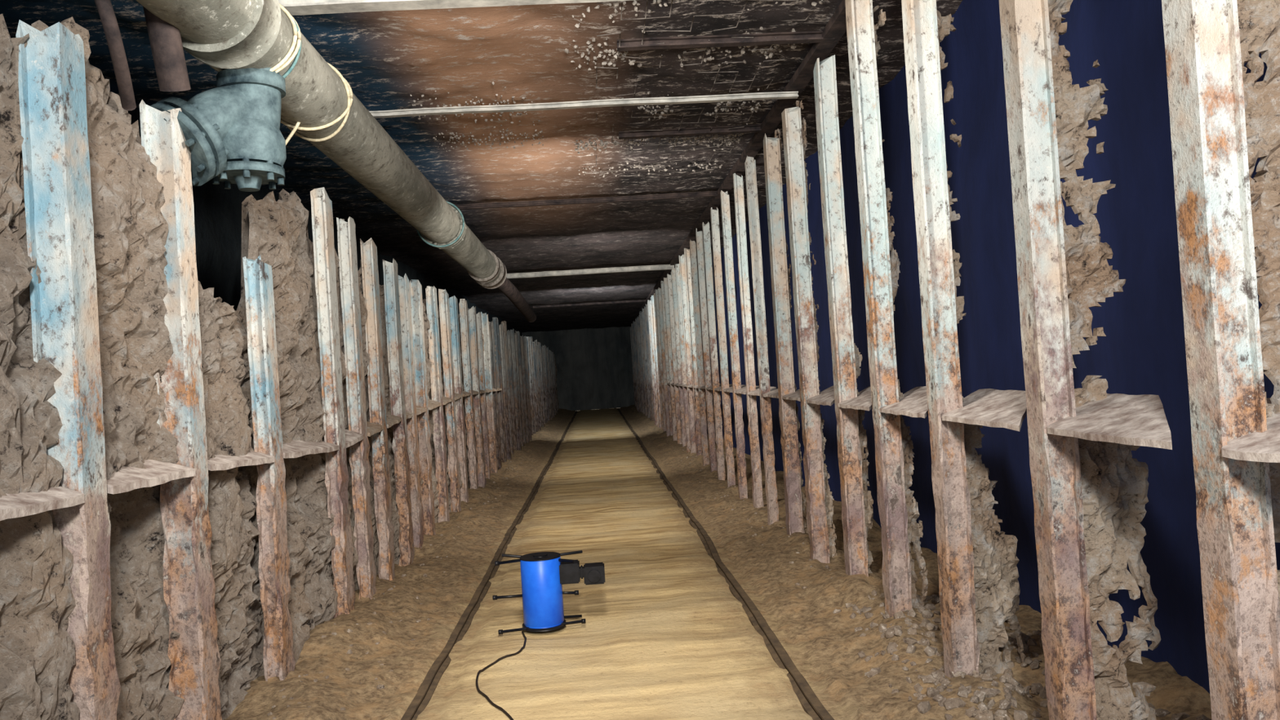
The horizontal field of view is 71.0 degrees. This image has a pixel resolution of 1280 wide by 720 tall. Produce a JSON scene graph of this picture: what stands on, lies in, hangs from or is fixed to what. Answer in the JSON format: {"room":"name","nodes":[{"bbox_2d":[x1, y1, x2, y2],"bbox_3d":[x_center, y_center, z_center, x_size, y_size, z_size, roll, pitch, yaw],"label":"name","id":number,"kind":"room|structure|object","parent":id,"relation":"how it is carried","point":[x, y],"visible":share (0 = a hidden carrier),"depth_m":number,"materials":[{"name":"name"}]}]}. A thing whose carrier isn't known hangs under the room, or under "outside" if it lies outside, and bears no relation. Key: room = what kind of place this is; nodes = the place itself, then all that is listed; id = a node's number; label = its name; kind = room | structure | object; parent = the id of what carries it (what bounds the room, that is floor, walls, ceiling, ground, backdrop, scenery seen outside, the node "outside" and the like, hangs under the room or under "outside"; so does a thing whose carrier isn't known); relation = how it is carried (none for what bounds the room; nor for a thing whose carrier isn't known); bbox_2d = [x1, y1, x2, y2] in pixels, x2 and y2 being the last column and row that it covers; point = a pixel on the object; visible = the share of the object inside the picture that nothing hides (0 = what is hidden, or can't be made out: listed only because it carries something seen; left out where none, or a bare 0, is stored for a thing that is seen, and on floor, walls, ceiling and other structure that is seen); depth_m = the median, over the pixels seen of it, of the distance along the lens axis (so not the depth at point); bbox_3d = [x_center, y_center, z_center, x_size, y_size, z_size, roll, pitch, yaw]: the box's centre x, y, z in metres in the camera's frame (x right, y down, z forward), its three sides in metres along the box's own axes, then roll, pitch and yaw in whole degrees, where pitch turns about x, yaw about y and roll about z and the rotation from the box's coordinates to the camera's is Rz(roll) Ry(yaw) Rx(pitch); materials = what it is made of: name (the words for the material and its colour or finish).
{"room":"mine tunnel","nodes":[
{"label":"mine tunnel","id":0,"kind":"room"},
{"bbox_2d":[0,13,559,719],"bbox_3d":[-2.555,0.132,16.108,0.810,2.907,31.827,-3,-1,-3],"label":"wall","id":1,"kind":"structure","parent":0,"point":[37,659],"depth_m":2.79,"materials":[{"name":"soil"}]},
{"bbox_2d":[0,485,84,520],"bbox_3d":[-1.451,0.321,1.964,0.153,0.076,0.625,-3,-1,-3],"label":"plate","id":2,"kind":"object","parent":1,"relation":"attached to","point":[22,504],"visible":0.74,"depth_m":2.09,"materials":[{"name":"wood"}]},
{"bbox_2d":[106,459,195,493],"bbox_3d":[-1.483,0.335,2.633,0.152,0.072,0.525,-3,-1,-3],"label":"plate","id":3,"kind":"object","parent":1,"relation":"attached to","point":[156,473],"visible":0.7,"depth_m":2.63,"materials":[{"name":"wood"}]},
{"bbox_2d":[207,450,275,471],"bbox_3d":[-1.515,0.360,3.292,0.152,0.091,0.605,-3,-1,-3],"label":"plate","id":4,"kind":"object","parent":1,"relation":"attached to","point":[221,462],"visible":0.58,"depth_m":3.25,"materials":[{"name":"wood"}]},
{"bbox_2d":[282,440,339,457],"bbox_3d":[-1.552,0.397,4.090,0.153,0.094,0.805,-3,-1,-3],"label":"wooden plank","id":5,"kind":"object","parent":1,"relation":"attached to","point":[298,448],"visible":0.71,"depth_m":4.09,"materials":[{"name":"wood"}]},
{"bbox_2d":[136,0,536,322],"bbox_3d":[-1.679,-1.026,8.698,0.385,0.480,14.502,-3,-1,-3],"label":"pipe","id":6,"kind":"object","parent":1,"relation":"attached to","point":[223,34],"visible":0.96,"depth_m":3.87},
{"bbox_2d":[93,0,191,111],"bbox_3d":[-1.505,-0.963,2.703,0.165,0.402,0.368,-3,-1,-3],"label":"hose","id":7,"kind":"object","parent":6,"relation":"hanging from","point":[165,38],"visible":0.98,"depth_m":2.75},
{"bbox_2d":[138,67,286,191],"bbox_3d":[-1.484,-0.832,3.146,0.290,0.471,0.501,-4,-1,36],"label":"valve","id":8,"kind":"object","parent":6,"relation":"attached to","point":[231,130],"visible":0.87,"depth_m":3.13,"materials":[{"name":"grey metal"}]},
{"bbox_2d":[210,3,464,247],"bbox_3d":[-1.500,-1.094,5.228,0.413,0.473,4.110,-3,-1,-3],"label":"rope","id":9,"kind":"object","parent":6,"relation":"attached to","point":[289,57],"visible":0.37,"depth_m":3.85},
{"bbox_2d":[323,429,364,448],"bbox_3d":[-1.588,0.412,4.784,0.154,0.091,0.395,-3,-1,-3],"label":"wooden plank","id":10,"kind":"object","parent":1,"relation":"attached to","point":[352,437],"visible":0.41,"depth_m":4.81,"materials":[{"name":"wood"}]},
{"bbox_2d":[368,413,401,428],"bbox_3d":[-1.636,0.382,5.748,0.158,0.094,0.445,-3,-1,-3],"label":"wooden plank","id":11,"kind":"object","parent":1,"relation":"attached to","point":[391,420],"visible":0.46,"depth_m":5.77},
{"bbox_2d":[128,108,522,336],"bbox_3d":[-3.294,0.077,15.859,0.286,3.100,33.000,-3,-1,-3],"label":"wall","id":12,"kind":"structure","parent":0,"point":[217,209],"depth_m":6.28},
{"bbox_2d":[0,0,962,332],"bbox_3d":[-1.228,-1.375,16.039,4.520,0.057,33.108,-3,-1,-3],"label":"ceiling","id":13,"kind":"structure","parent":0,"point":[385,58],"depth_m":5.79,"materials":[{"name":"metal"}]},
{"bbox_2d":[278,0,631,15],"bbox_3d":[-0.316,-1.506,3.675,2.620,0.067,0.090,-3,-1,-3],"label":"cross beam","id":14,"kind":"structure","parent":13,"relation":"attached to","point":[295,7],"depth_m":3.64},
{"bbox_2d":[368,91,798,118],"bbox_3d":[-0.388,-1.466,5.163,2.620,0.036,0.040,-3,-1,-3],"label":"cross beam","id":15,"kind":"structure","parent":13,"relation":"attached to","point":[782,95],"depth_m":5.16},
{"bbox_2d":[455,191,716,209],"bbox_3d":[-0.515,-1.455,8.211,2.570,0.047,0.050,-3,-1,-3],"label":"cross beam","id":16,"kind":"structure","parent":13,"relation":"attached to","point":[711,193],"depth_m":8.20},
{"bbox_2d":[533,299,645,307],"bbox_3d":[-1.093,-1.251,19.995,2.570,0.045,0.050,-3,-1,-3],"label":"cross beam","id":17,"kind":"structure","parent":13,"relation":"attached to","point":[640,300],"depth_m":19.98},
{"bbox_2d":[629,269,671,325],"bbox_3d":[0.072,-1.296,21.804,0.119,0.040,15.546,-3,-1,-3],"label":"wall plate","id":18,"kind":"object","parent":13,"relation":"attached to","point":[658,285],"depth_m":17.60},
{"bbox_2d":[506,264,674,279],"bbox_3d":[-0.792,-1.317,13.402,2.620,0.077,0.080,-3,-1,-3],"label":"cross beam","id":19,"kind":"structure","parent":18,"relation":"attached to","point":[662,267],"depth_m":13.39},
{"bbox_2d":[618,124,760,139],"bbox_3d":[0.366,-1.539,6.053,1.020,0.044,0.050,-3,-1,-3],"label":"cross beam","id":20,"kind":"structure","parent":13,"relation":"attached to","point":[748,128],"depth_m":6.04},
{"bbox_2d":[617,31,835,51],"bbox_3d":[0.422,-1.566,4.404,1.070,0.044,0.050,-3,-1,-3],"label":"cross beam","id":21,"kind":"structure","parent":13,"relation":"attached to","point":[807,37],"depth_m":4.39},
{"bbox_2d":[669,98,796,266],"bbox_3d":[0.676,-1.509,9.504,0.120,0.040,8.293,-3,-1,-3],"label":"wall plate","id":22,"kind":"object","parent":13,"relation":"attached to","point":[774,117],"depth_m":6.93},
{"bbox_2d":[782,0,846,96],"bbox_3d":[0.915,-1.593,4.635,0.120,0.040,1.368,-3,-1,-3],"label":"wall plate","id":23,"kind":"object","parent":13,"relation":"attached to","point":[835,27],"depth_m":4.59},
{"bbox_2d":[521,326,634,410],"bbox_3d":[-1.889,0.221,31.950,4.600,3.100,0.537,-3,-1,-3],"label":"wall","id":24,"kind":"structure","parent":0,"point":[594,367],"depth_m":31.96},
{"bbox_2d":[409,0,822,177],"bbox_3d":[-0.298,-1.547,5.589,2.162,0.057,3.703,-3,-1,-3],"label":"rubble","id":25,"kind":"object","parent":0,"point":[793,46],"depth_m":5.58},
{"bbox_2d":[595,0,813,172],"bbox_3d":[0.232,-1.542,5.425,0.994,0.049,3.372,-3,-1,-3],"label":"wire mesh","id":26,"kind":"object","parent":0,"point":[621,2],"depth_m":4.86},
{"bbox_2d":[223,404,1211,719],"bbox_3d":[-0.738,1.423,16.325,5.190,0.187,33.728,-3,-1,-3],"label":"floor","id":27,"kind":"structure","parent":0,"point":[664,636],"depth_m":4.25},
{"bbox_2d":[15,19,120,719],"bbox_3d":[-1.461,0.244,2.308,0.120,2.218,0.125,-3,-1,-3],"label":"steel post","id":28,"kind":"object","parent":27,"relation":"on","point":[59,215],"visible":0.88,"depth_m":2.28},
{"bbox_2d":[139,99,222,719],"bbox_3d":[-1.492,0.260,2.926,0.118,2.207,0.125,-3,-1,-3],"label":"steel post","id":29,"kind":"object","parent":27,"relation":"on","point":[188,582],"visible":0.88,"depth_m":2.89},
{"bbox_2d":[242,254,295,680],"bbox_3d":[-1.494,0.476,3.622,0.085,1.796,0.137,-3,-1,-3],"label":"steel post","id":30,"kind":"object","parent":27,"relation":"on","point":[273,568],"visible":0.94,"depth_m":3.59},
{"bbox_2d":[310,186,355,617],"bbox_3d":[-1.547,0.260,4.526,0.086,2.259,0.138,-3,-1,-3],"label":"steel post","id":31,"kind":"object","parent":27,"relation":"on","point":[336,475],"visible":0.92,"depth_m":4.49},
{"bbox_2d":[336,216,376,599],"bbox_3d":[-1.579,0.298,5.016,0.087,2.201,0.138,-3,-1,-3],"label":"steel post","id":32,"kind":"object","parent":27,"relation":"on","point":[366,571],"visible":0.91,"depth_m":4.98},
{"bbox_2d":[360,237,395,581],"bbox_3d":[-1.592,0.331,5.462,0.087,2.150,0.134,-3,-1,-3],"label":"steel post","id":33,"kind":"object","parent":27,"relation":"on","point":[373,326],"visible":0.91,"depth_m":5.43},
{"bbox_2d":[366,421,383,436],"bbox_3d":[-1.611,0.397,5.254,0.149,0.089,0.355,-3,-1,-3],"label":"plate","id":34,"kind":"object","parent":33,"relation":"attached to","point":[372,428],"visible":0.42,"depth_m":5.28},
{"bbox_2d":[382,258,414,566],"bbox_3d":[-1.612,0.370,6.002,0.087,2.090,0.138,-3,-1,-3],"label":"steel post","id":35,"kind":"object","parent":27,"relation":"on","point":[400,442],"visible":0.94,"depth_m":5.97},
{"bbox_2d":[397,273,423,548],"bbox_3d":[-1.627,0.402,6.359,0.087,2.037,0.136,-3,-1,-3],"label":"steel post","id":36,"kind":"object","parent":27,"relation":"on","point":[403,282],"visible":0.7,"depth_m":6.33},
{"bbox_2d":[409,279,435,535],"bbox_3d":[-1.663,0.406,6.871,0.084,2.048,0.134,-3,-1,-3],"label":"steel post","id":37,"kind":"object","parent":27,"relation":"on","point":[415,287],"visible":0.91,"depth_m":6.83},
{"bbox_2d":[425,285,449,522],"bbox_3d":[-1.694,0.403,7.522,0.084,2.077,0.139,-3,-1,-3],"label":"steel post","id":38,"kind":"object","parent":27,"relation":"on","point":[439,434],"visible":0.93,"depth_m":7.48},
{"bbox_2d":[438,288,461,511],"bbox_3d":[-1.719,0.404,8.118,0.085,2.094,0.138,-3,-1,-3],"label":"steel post","id":39,"kind":"object","parent":27,"relation":"on","point":[443,297],"visible":0.95,"depth_m":8.08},
{"bbox_2d":[448,295,468,502],"bbox_3d":[-1.759,0.419,8.707,0.083,2.086,0.139,-3,-1,-3],"label":"steel post","id":40,"kind":"object","parent":27,"relation":"on","point":[453,304],"visible":0.8,"depth_m":8.67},
{"bbox_2d":[458,298,478,488],"bbox_3d":[-1.776,0.417,9.333,0.085,2.109,0.138,-3,-1,-3],"label":"steel post","id":41,"kind":"object","parent":27,"relation":"on","point":[463,305],"visible":0.95,"depth_m":9.29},
{"bbox_2d":[467,306,486,487],"bbox_3d":[-1.806,0.440,9.956,0.091,2.086,0.140,-3,-1,-3],"label":"steel post","id":42,"kind":"object","parent":27,"relation":"on","point":[482,482],"visible":0.89,"depth_m":9.92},
{"bbox_2d":[475,311,491,479],"bbox_3d":[-1.847,0.465,10.538,0.089,2.058,0.138,-3,-1,-3],"label":"steel post","id":43,"kind":"object","parent":27,"relation":"on","point":[480,344],"visible":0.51,"depth_m":10.50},
{"bbox_2d":[400,410,577,719],"bbox_3d":[-1.446,1.528,15.764,0.096,0.071,31.080,-3,-1,-3],"label":"rail","id":44,"kind":"object","parent":27,"relation":"on","point":[427,688],"visible":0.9,"depth_m":4.56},
{"bbox_2d":[480,311,497,473],"bbox_3d":[-1.874,0.452,11.165,0.087,2.104,0.135,-3,-1,-3],"label":"steel post","id":45,"kind":"object","parent":27,"relation":"on","point":[485,326],"visible":0.93,"depth_m":11.13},
{"bbox_2d":[488,321,502,470],"bbox_3d":[-1.906,0.495,11.753,0.083,2.039,0.137,-3,-1,-3],"label":"steel post","id":46,"kind":"object","parent":27,"relation":"on","point":[496,420],"visible":0.57,"depth_m":11.71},
{"bbox_2d":[492,317,506,462],"bbox_3d":[-1.926,0.468,12.352,0.085,2.113,0.137,-3,-1,-3],"label":"steel post","id":47,"kind":"object","parent":27,"relation":"on","point":[495,322],"visible":0.84,"depth_m":12.31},
{"bbox_2d":[475,631,526,719],"bbox_3d":[-0.565,1.280,3.638,0.201,0.036,1.290,-3,-1,-7],"label":"cable","id":48,"kind":"object","parent":27,"relation":"on","point":[503,710],"visible":1,"depth_m":3.68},
{"bbox_2d":[498,324,511,459],"bbox_3d":[-1.956,0.503,12.947,0.088,2.064,0.136,-3,-1,-3],"label":"steel post","id":49,"kind":"object","parent":27,"relation":"on","point":[500,326],"visible":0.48,"depth_m":12.91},
{"bbox_2d":[501,320,514,453],"bbox_3d":[-1.995,0.478,13.556,0.087,2.136,0.139,-3,-1,-3],"label":"steel post","id":50,"kind":"object","parent":27,"relation":"on","point":[504,322],"visible":0.44,"depth_m":13.52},
{"bbox_2d":[506,329,517,449],"bbox_3d":[-2.023,0.534,14.139,0.084,2.043,0.135,-3,-1,-3],"label":"steel post","id":51,"kind":"object","parent":27,"relation":"on","point":[511,376],"visible":0.53,"depth_m":14.10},
{"bbox_2d":[510,328,521,450],"bbox_3d":[-2.041,0.523,14.727,0.083,2.085,0.138,-3,-1,-3],"label":"steel post","id":52,"kind":"object","parent":27,"relation":"on","point":[512,331],"visible":0.66,"depth_m":14.69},
{"bbox_2d":[514,333,524,446],"bbox_3d":[-2.079,0.556,15.336,0.092,2.041,0.141,-3,-1,-3],"label":"steel post","id":53,"kind":"object","parent":27,"relation":"on","point":[515,334],"visible":0.44,"depth_m":15.30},
{"bbox_2d":[515,330,526,444],"bbox_3d":[-2.112,0.530,15.956,0.086,2.114,0.134,-3,-1,-3],"label":"steel post","id":54,"kind":"object","parent":27,"relation":"on","point":[523,420],"visible":0.55,"depth_m":15.92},
{"bbox_2d":[520,335,529,442],"bbox_3d":[-2.133,0.568,16.554,0.084,2.059,0.139,-3,-1,-3],"label":"steel post","id":55,"kind":"object","parent":27,"relation":"on","point":[526,408],"visible":0.55,"depth_m":16.52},
{"bbox_2d":[523,336,532,440],"bbox_3d":[-2.158,0.574,17.183,0.089,2.068,0.137,-3,-1,-3],"label":"steel post","id":56,"kind":"object","parent":27,"relation":"on","point":[524,337],"visible":0.52,"depth_m":17.15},
{"bbox_2d":[526,337,533,435],"bbox_3d":[-2.203,0.591,17.800,0.084,2.056,0.139,-3,-1,-3],"label":"steel post","id":57,"kind":"object","parent":27,"relation":"on","point":[529,380],"visible":0.43,"depth_m":17.76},
{"bbox_2d":[526,336,536,433],"bbox_3d":[-2.224,0.568,18.383,0.085,2.122,0.135,-3,-1,-3],"label":"steel post","id":58,"kind":"object","parent":27,"relation":"on","point":[529,338],"visible":0.59,"depth_m":18.34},
{"bbox_2d":[528,336,537,431],"bbox_3d":[-2.248,0.567,18.971,0.085,2.143,0.139,-3,-1,-3],"label":"steel post","id":59,"kind":"object","parent":27,"relation":"on","point":[531,337],"visible":0.47,"depth_m":18.93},
{"bbox_2d":[532,341,539,431],"bbox_3d":[-2.279,0.621,19.569,0.084,2.056,0.134,-3,-1,-3],"label":"steel post","id":60,"kind":"object","parent":27,"relation":"on","point":[533,343],"visible":0.49,"depth_m":19.53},
{"bbox_2d":[533,339,542,427],"bbox_3d":[-2.350,0.600,20.761,0.087,2.141,0.137,-3,-1,-3],"label":"steel post","id":61,"kind":"object","parent":27,"relation":"on","point":[540,398],"visible":0.48,"depth_m":20.72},
{"bbox_2d":[537,342,545,424],"bbox_3d":[-2.396,0.620,21.920,0.082,2.139,0.136,-3,-1,-3],"label":"steel post","id":62,"kind":"object","parent":27,"relation":"on","point":[539,343],"visible":0.54,"depth_m":21.88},
{"bbox_2d":[492,550,604,634],"bbox_3d":[-0.436,1.107,4.325,0.540,0.346,0.212,-3,-1,-3],"label":"inspection crawler","id":63,"kind":"object","parent":27,"relation":"on","point":[544,575],"visible":1,"depth_m":4.26,"materials":[{"name":"blue plastic"}]},
{"bbox_2d":[636,316,644,413],"bbox_3d":[0.035,0.192,24.108,0.085,2.759,0.075,-3,-1,-3],"label":"steel post","id":64,"kind":"object","parent":27,"relation":"on","point":[638,331],"visible":0.53,"depth_m":24.09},
{"bbox_2d":[639,311,647,416],"bbox_3d":[0.099,0.150,22.773,0.083,2.797,0.079,-3,-1,-3],"label":"steel post","id":65,"kind":"object","parent":27,"relation":"on","point":[640,315],"visible":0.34,"depth_m":22.75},
{"bbox_2d":[642,308,650,417],"bbox_3d":[0.165,0.134,21.437,0.081,2.782,0.077,-3,-1,-3],"label":"steel post","id":66,"kind":"object","parent":27,"relation":"on","point":[643,317],"visible":0.54,"depth_m":21.42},
{"bbox_2d":[644,306,652,420],"bbox_3d":[0.205,0.130,20.744,0.082,2.766,0.076,-3,-1,-3],"label":"steel post","id":67,"kind":"object","parent":27,"relation":"on","point":[646,331],"visible":0.52,"depth_m":20.72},
{"bbox_2d":[645,304,654,421],"bbox_3d":[0.238,0.120,20.083,0.087,2.764,0.076,-3,-1,-3],"label":"steel post","id":68,"kind":"object","parent":27,"relation":"on","point":[646,308],"visible":0.52,"depth_m":20.06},
{"bbox_2d":[647,299,656,425],"bbox_3d":[0.276,0.093,19.385,0.082,2.792,0.077,-3,-1,-3],"label":"steel post","id":69,"kind":"object","parent":27,"relation":"on","point":[648,306],"visible":0.52,"depth_m":19.36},
{"bbox_2d":[648,299,658,426],"bbox_3d":[0.306,0.110,18.710,0.085,2.737,0.076,-3,-1,-3],"label":"steel post","id":70,"kind":"object","parent":27,"relation":"on","point":[650,302],"visible":0.49,"depth_m":18.69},
{"bbox_2d":[650,295,661,427],"bbox_3d":[0.334,0.084,18.026,0.085,2.766,0.077,-3,-1,-3],"label":"steel post","id":71,"kind":"object","parent":27,"relation":"on","point":[652,296],"visible":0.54,"depth_m":18.01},
{"bbox_2d":[653,293,663,429],"bbox_3d":[0.373,0.076,17.331,0.085,2.756,0.077,-3,-1,-3],"label":"steel post","id":72,"kind":"object","parent":27,"relation":"on","point":[654,295],"visible":0.5,"depth_m":17.31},
{"bbox_2d":[654,288,666,431],"bbox_3d":[0.400,0.059,16.647,0.084,2.767,0.076,-3,-1,-3],"label":"steel post","id":73,"kind":"object","parent":27,"relation":"on","point":[655,290],"visible":0.52,"depth_m":16.63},
{"bbox_2d":[657,287,670,436],"bbox_3d":[0.433,0.067,15.977,0.079,2.729,0.075,-3,-1,-3],"label":"steel post","id":74,"kind":"object","parent":27,"relation":"on","point":[660,310],"visible":0.76,"depth_m":15.96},
{"bbox_2d":[660,280,673,435],"bbox_3d":[0.474,0.027,15.315,0.083,2.784,0.080,-3,-1,-3],"label":"steel post","id":75,"kind":"object","parent":27,"relation":"on","point":[661,282],"visible":0.45,"depth_m":15.29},
{"bbox_2d":[663,277,677,440],"bbox_3d":[0.499,0.027,14.622,0.081,2.762,0.077,-3,-1,-3],"label":"steel post","id":76,"kind":"object","parent":27,"relation":"on","point":[665,281],"visible":0.8,"depth_m":14.60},
{"bbox_2d":[666,273,682,444],"bbox_3d":[0.541,0.013,13.947,0.081,2.766,0.074,-3,-1,-3],"label":"steel post","id":77,"kind":"object","parent":27,"relation":"on","point":[668,277],"visible":0.78,"depth_m":13.93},
{"bbox_2d":[671,267,686,446],"bbox_3d":[0.583,0.007,13.286,0.085,2.753,0.076,-3,-1,-3],"label":"steel post","id":78,"kind":"object","parent":27,"relation":"on","point":[673,272],"visible":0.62,"depth_m":13.27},
{"bbox_2d":[675,263,690,452],"bbox_3d":[0.611,0.001,12.622,0.082,2.742,0.079,-3,-1,-3],"label":"steel post","id":79,"kind":"object","parent":27,"relation":"on","point":[677,265],"visible":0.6,"depth_m":12.60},
{"bbox_2d":[678,254,696,453],"bbox_3d":[0.634,-0.025,11.945,0.085,2.773,0.076,-3,-1,-3],"label":"steel post","id":80,"kind":"object","parent":27,"relation":"on","point":[682,261],"visible":0.93,"depth_m":11.93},
{"bbox_2d":[684,248,702,455],"bbox_3d":[0.674,-0.035,11.284,0.082,2.768,0.076,-3,-1,-3],"label":"steel post","id":81,"kind":"object","parent":27,"relation":"on","point":[686,251],"visible":0.88,"depth_m":11.26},
{"bbox_2d":[688,240,709,466],"bbox_3d":[0.703,-0.047,10.606,0.083,2.770,0.078,-3,-1,-3],"label":"steel post","id":82,"kind":"object","parent":27,"relation":"on","point":[702,403],"visible":0.94,"depth_m":10.58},
{"bbox_2d":[695,228,716,472],"bbox_3d":[0.735,-0.069,9.945,0.081,2.791,0.077,-3,-1,-3],"label":"steel post","id":83,"kind":"object","parent":27,"relation":"on","point":[699,236],"visible":0.94,"depth_m":9.92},
{"bbox_2d":[702,222,725,479],"bbox_3d":[0.762,-0.058,9.270,0.088,2.746,0.081,-3,-1,-3],"label":"steel post","id":84,"kind":"object","parent":27,"relation":"on","point":[706,232],"visible":0.94,"depth_m":9.25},
{"bbox_2d":[710,207,735,487],"bbox_3d":[0.794,-0.085,8.590,0.083,2.778,0.077,-3,-1,-3],"label":"steel post","id":85,"kind":"object","parent":27,"relation":"on","point":[728,442],"visible":0.98,"depth_m":8.57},
{"bbox_2d":[617,408,834,719],"bbox_3d":[-0.002,1.440,15.836,0.109,0.069,31.080,-3,-1,-3],"label":"rail","id":86,"kind":"object","parent":27,"relation":"on","point":[811,704],"visible":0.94,"depth_m":4.25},
{"bbox_2d":[720,190,747,499],"bbox_3d":[0.832,-0.105,7.930,0.079,2.794,0.074,-3,-1,-3],"label":"steel post","id":87,"kind":"object","parent":27,"relation":"on","point":[725,202],"visible":0.97,"depth_m":7.91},
{"bbox_2d":[266,449,1211,719],"bbox_3d":[-0.080,1.248,7.275,3.047,0.170,11.433,-3,-1,-3],"label":"gravel bank","id":88,"kind":"object","parent":27,"relation":"on","point":[936,677],"visible":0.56,"depth_m":3.20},
{"bbox_2d":[733,173,764,507],"bbox_3d":[0.873,-0.119,7.243,0.081,2.796,0.078,-3,-1,-3],"label":"steel post","id":89,"kind":"object","parent":27,"relation":"on","point":[752,411],"visible":0.94,"depth_m":7.22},
{"bbox_2d":[744,156,778,524],"bbox_3d":[0.893,-0.117,6.577,0.087,2.771,0.076,-3,-1,-3],"label":"steel post","id":90,"kind":"object","parent":27,"relation":"on","point":[750,163],"visible":0.98,"depth_m":6.56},
{"bbox_2d":[763,133,804,535],"bbox_3d":[0.943,-0.117,5.905,0.108,2.747,0.106,-3,-1,-3],"label":"steel post","id":91,"kind":"object","parent":27,"relation":"on","point":[771,149],"visible":0.96,"depth_m":5.88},
{"bbox_2d":[774,128,808,533],"bbox_3d":[1.006,-0.152,5.944,0.065,2.753,0.139,-3,-1,-3],"label":"crust","id":92,"kind":"object","parent":91,"relation":"attached to","point":[803,503],"visible":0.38,"depth_m":5.93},
{"bbox_2d":[781,106,829,563],"bbox_3d":[0.969,-0.127,5.257,0.106,2.745,0.109,-3,-1,-3],"label":"steel post","id":93,"kind":"object","parent":27,"relation":"on","point":[813,460],"visible":0.97,"depth_m":5.23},
{"bbox_2d":[795,100,837,557],"bbox_3d":[1.043,-0.162,5.303,0.075,2.752,0.128,-3,-1,-3],"label":"crust","id":94,"kind":"object","parent":93,"relation":"attached to","point":[828,496],"visible":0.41,"depth_m":5.29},
{"bbox_2d":[806,385,834,405],"bbox_3d":[1.080,0.193,5.073,0.245,0.094,0.867,-4,-1,1],"label":"plate","id":95,"kind":"object","parent":93,"relation":"attached to","point":[826,397],"visible":0.49,"depth_m":5.00,"materials":[{"name":"wood"}]},
{"bbox_2d":[813,54,868,577],"bbox_3d":[1.022,-0.155,4.559,0.108,2.775,0.106,-3,-1,-3],"label":"steel post","id":96,"kind":"object","parent":27,"relation":"on","point":[849,451],"visible":0.92,"depth_m":4.53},
{"bbox_2d":[838,386,871,410],"bbox_3d":[1.128,0.180,4.393,0.278,0.095,0.810,-3,-1,-3],"label":"plate","id":97,"kind":"object","parent":96,"relation":"attached to","point":[863,401],"visible":0.57,"depth_m":4.33,"materials":[{"name":"wood"}]},
{"bbox_2d":[853,342,873,573],"bbox_3d":[1.083,-0.174,4.604,0.087,2.748,0.129,-3,-1,-3],"label":"crust","id":98,"kind":"object","parent":96,"relation":"attached to","point":[868,500],"visible":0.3,"depth_m":4.58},
{"bbox_2d":[844,0,911,617],"bbox_3d":[1.041,-0.198,3.900,0.104,2.839,0.106,-3,-1,-3],"label":"steel post","id":99,"kind":"object","parent":27,"relation":"on","point":[889,457],"visible":0.95,"depth_m":3.87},
{"bbox_2d":[872,5,928,608],"bbox_3d":[1.125,-0.186,3.950,0.110,2.753,0.121,-3,-1,-3],"label":"crust","id":100,"kind":"object","parent":99,"relation":"attached to","point":[914,530],"visible":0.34,"depth_m":3.93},
{"bbox_2d":[879,386,928,417],"bbox_3d":[1.161,0.168,3.724,0.274,0.096,0.830,-3,-1,-3],"label":"plate","id":101,"kind":"object","parent":99,"relation":"attached to","point":[913,403],"visible":0.7,"depth_m":3.69,"materials":[{"name":"wood"}]},
{"bbox_2d":[901,0,979,677],"bbox_3d":[1.071,-0.200,3.219,0.107,2.820,0.105,-3,-1,-3],"label":"steel post","id":102,"kind":"object","parent":27,"relation":"on","point":[951,493],"visible":0.94,"depth_m":3.19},
{"bbox_2d":[936,9,1026,673],"bbox_3d":[1.209,-0.200,3.262,0.209,2.754,0.140,-3,-1,-3],"label":"crust","id":103,"kind":"object","parent":102,"relation":"attached to","point":[996,575],"visible":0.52,"depth_m":3.24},
{"bbox_2d":[942,388,1026,431],"bbox_3d":[1.181,0.157,3.015,0.251,0.096,0.908,-4,-1,1],"label":"plate","id":104,"kind":"object","parent":102,"relation":"attached to","point":[989,407],"visible":0.92,"depth_m":2.97,"materials":[{"name":"wood"}]},
{"bbox_2d":[999,0,1097,719],"bbox_3d":[1.110,-0.238,2.482,0.106,2.870,0.109,-3,-1,-3],"label":"steel post","id":105,"kind":"object","parent":27,"relation":"on","point":[1054,460],"visible":0.98,"depth_m":2.45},
{"bbox_2d":[1048,0,1160,719],"bbox_3d":[1.265,-0.215,2.535,0.255,2.753,0.148,-3,-1,-11],"label":"crust","id":106,"kind":"object","parent":105,"relation":"attached to","point":[1115,484],"visible":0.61,"depth_m":2.51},
{"bbox_2d":[1047,393,1172,449],"bbox_3d":[1.216,0.144,2.306,0.248,0.095,0.848,-4,-1,1],"label":"plate","id":107,"kind":"object","parent":105,"relation":"attached to","point":[1117,418],"visible":0.84,"depth_m":2.24,"materials":[{"name":"wood"}]},
{"bbox_2d":[1161,0,1279,719],"bbox_3d":[1.156,-0.225,1.802,0.104,2.820,0.108,-3,-1,-3],"label":"steel post","id":108,"kind":"object","parent":27,"relation":"on","point":[1226,384],"visible":0.98,"depth_m":1.77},
{"bbox_2d":[1221,398,1279,462],"bbox_3d":[1.262,0.133,1.657,0.271,0.097,0.770,-3,-1,-3],"label":"plate","id":109,"kind":"object","parent":108,"relation":"attached to","point":[1264,446],"visible":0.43,"depth_m":1.70,"materials":[{"name":"wood"}]},
{"bbox_2d":[1236,0,1279,605],"bbox_3d":[1.298,-0.228,1.854,0.247,2.754,0.124,-3,-1,-6],"label":"crust","id":110,"kind":"object","parent":108,"relation":"attached to","point":[1259,20],"visible":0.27,"depth_m":1.85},
{"bbox_2d":[686,0,1279,693],"bbox_3d":[1.049,-0.185,16.076,0.104,3.100,33.000,-3,-1,-3],"label":"wall","id":111,"kind":"structure","parent":0,"point":[1142,351],"depth_m":3.97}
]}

